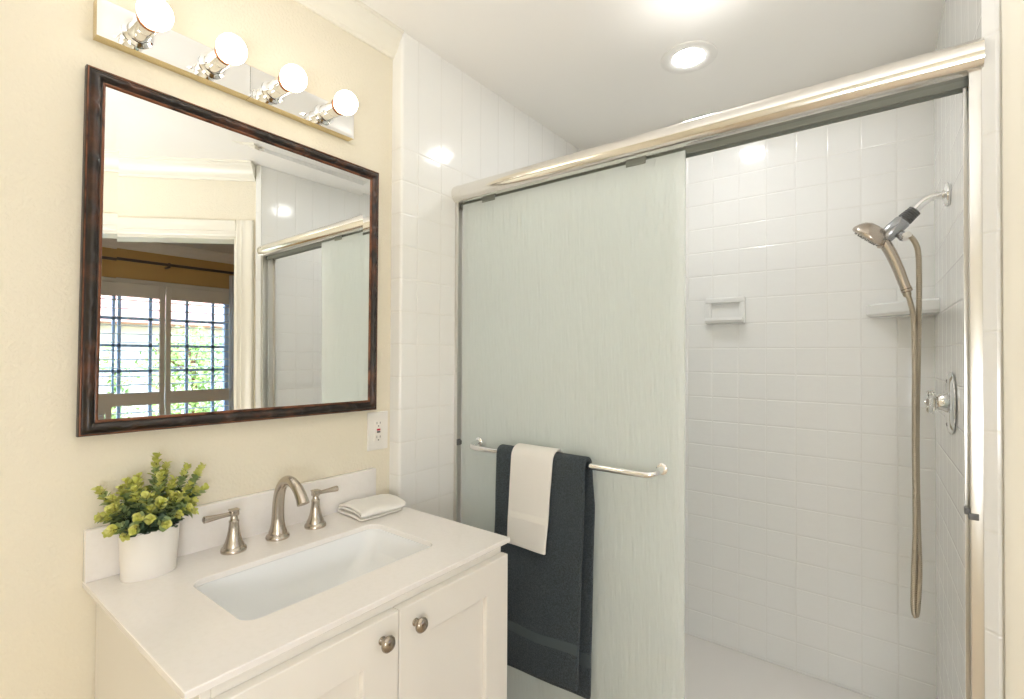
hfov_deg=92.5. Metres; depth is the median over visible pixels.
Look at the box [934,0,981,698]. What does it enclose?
wall
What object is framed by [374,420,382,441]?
receptacle
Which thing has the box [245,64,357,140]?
vanity light
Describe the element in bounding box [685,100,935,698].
wall
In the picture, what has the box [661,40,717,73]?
recessed light
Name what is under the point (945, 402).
shower valve
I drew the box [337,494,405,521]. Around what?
folded washcloth
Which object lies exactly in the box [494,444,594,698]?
bath towel
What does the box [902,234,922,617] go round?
shower hose
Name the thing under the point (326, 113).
socket
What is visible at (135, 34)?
socket
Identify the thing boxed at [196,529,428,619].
sink
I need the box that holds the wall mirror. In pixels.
[76,64,378,436]
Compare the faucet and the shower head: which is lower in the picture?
the faucet
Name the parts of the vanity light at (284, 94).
bulb, bulb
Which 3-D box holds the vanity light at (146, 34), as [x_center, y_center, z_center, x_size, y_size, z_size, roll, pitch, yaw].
[-0.718,-0.686,1.097,0.166,0.080,0.306,0,-1,37]
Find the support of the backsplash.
attached to the wall at (48, 473)
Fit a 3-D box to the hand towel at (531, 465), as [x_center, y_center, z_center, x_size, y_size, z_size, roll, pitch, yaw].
[0.070,0.454,1.520,0.167,0.308,0.103,0,-1,37]
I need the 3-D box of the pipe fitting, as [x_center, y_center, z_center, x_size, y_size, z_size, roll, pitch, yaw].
[1.181,-0.399,1.444,0.162,0.154,0.068,0,-1,37]
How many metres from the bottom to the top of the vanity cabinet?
0.857 m
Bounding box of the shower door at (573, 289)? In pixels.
[461,150,685,698]
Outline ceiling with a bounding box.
[360,0,944,150]
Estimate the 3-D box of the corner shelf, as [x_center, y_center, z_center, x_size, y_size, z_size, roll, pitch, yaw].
[1.372,-0.146,1.731,0.202,0.047,0.164,0,-1,37]
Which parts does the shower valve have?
knob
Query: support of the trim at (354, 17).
attached to the wall at (48, 473)
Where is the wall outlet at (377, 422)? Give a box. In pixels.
[367,411,387,450]
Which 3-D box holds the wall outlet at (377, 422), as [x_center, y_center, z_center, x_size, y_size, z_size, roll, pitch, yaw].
[-0.435,0.264,1.593,0.010,0.123,0.079,0,-1,37]
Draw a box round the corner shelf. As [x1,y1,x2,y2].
[866,298,939,316]
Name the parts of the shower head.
handle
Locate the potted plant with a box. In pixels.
[90,452,208,582]
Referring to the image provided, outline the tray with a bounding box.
[705,317,743,323]
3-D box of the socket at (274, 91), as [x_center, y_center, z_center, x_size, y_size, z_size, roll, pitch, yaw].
[-0.602,-0.682,1.274,0.079,0.058,0.058,0,-1,37]
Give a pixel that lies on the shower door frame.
(956, 69)
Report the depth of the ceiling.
1.69 m
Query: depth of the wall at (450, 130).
1.72 m
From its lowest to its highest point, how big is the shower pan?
0.125 m
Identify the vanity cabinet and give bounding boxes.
[95,547,507,698]
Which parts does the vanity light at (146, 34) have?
bulb, bulb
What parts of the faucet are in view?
lever, handle, spout, handle, lever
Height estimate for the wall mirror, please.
0.763 m
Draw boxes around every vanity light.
[93,0,249,99]
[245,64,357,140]
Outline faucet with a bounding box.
[202,475,338,554]
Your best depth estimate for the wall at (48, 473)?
1.00 m
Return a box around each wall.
[0,0,392,698]
[389,32,580,520]
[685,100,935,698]
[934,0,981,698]
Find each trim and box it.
[294,0,403,59]
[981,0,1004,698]
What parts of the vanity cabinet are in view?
door, knob, knob, door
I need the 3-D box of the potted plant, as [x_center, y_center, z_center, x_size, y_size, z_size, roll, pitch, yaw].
[-0.758,0.350,1.048,0.114,0.257,0.212,0,-1,37]
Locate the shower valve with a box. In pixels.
[924,372,955,433]
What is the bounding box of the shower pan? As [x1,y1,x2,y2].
[685,633,873,698]
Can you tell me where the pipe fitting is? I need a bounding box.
[883,182,950,240]
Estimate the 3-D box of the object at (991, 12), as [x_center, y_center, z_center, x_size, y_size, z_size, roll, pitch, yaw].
[0.916,0.151,0.933,0.009,2.410,0.030,0,-1,-8]
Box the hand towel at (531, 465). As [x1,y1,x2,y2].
[507,443,562,554]
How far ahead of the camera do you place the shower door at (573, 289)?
1.45 m
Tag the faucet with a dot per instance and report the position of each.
(234, 544)
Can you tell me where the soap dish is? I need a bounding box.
[705,296,745,323]
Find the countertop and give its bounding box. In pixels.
[82,468,509,698]
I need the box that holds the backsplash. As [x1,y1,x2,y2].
[83,468,375,582]
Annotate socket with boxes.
[122,11,158,48]
[199,45,231,78]
[262,74,292,103]
[315,98,342,124]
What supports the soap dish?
attached to the wall at (798, 415)
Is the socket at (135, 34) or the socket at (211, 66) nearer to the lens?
the socket at (135, 34)
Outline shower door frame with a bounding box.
[451,37,984,698]
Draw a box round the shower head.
[852,222,912,292]
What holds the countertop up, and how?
on the vanity cabinet
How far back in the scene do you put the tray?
2.13 m
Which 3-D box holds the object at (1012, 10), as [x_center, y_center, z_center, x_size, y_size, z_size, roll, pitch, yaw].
[1.035,0.302,0.442,0.140,2.098,0.948,0,-1,-8]

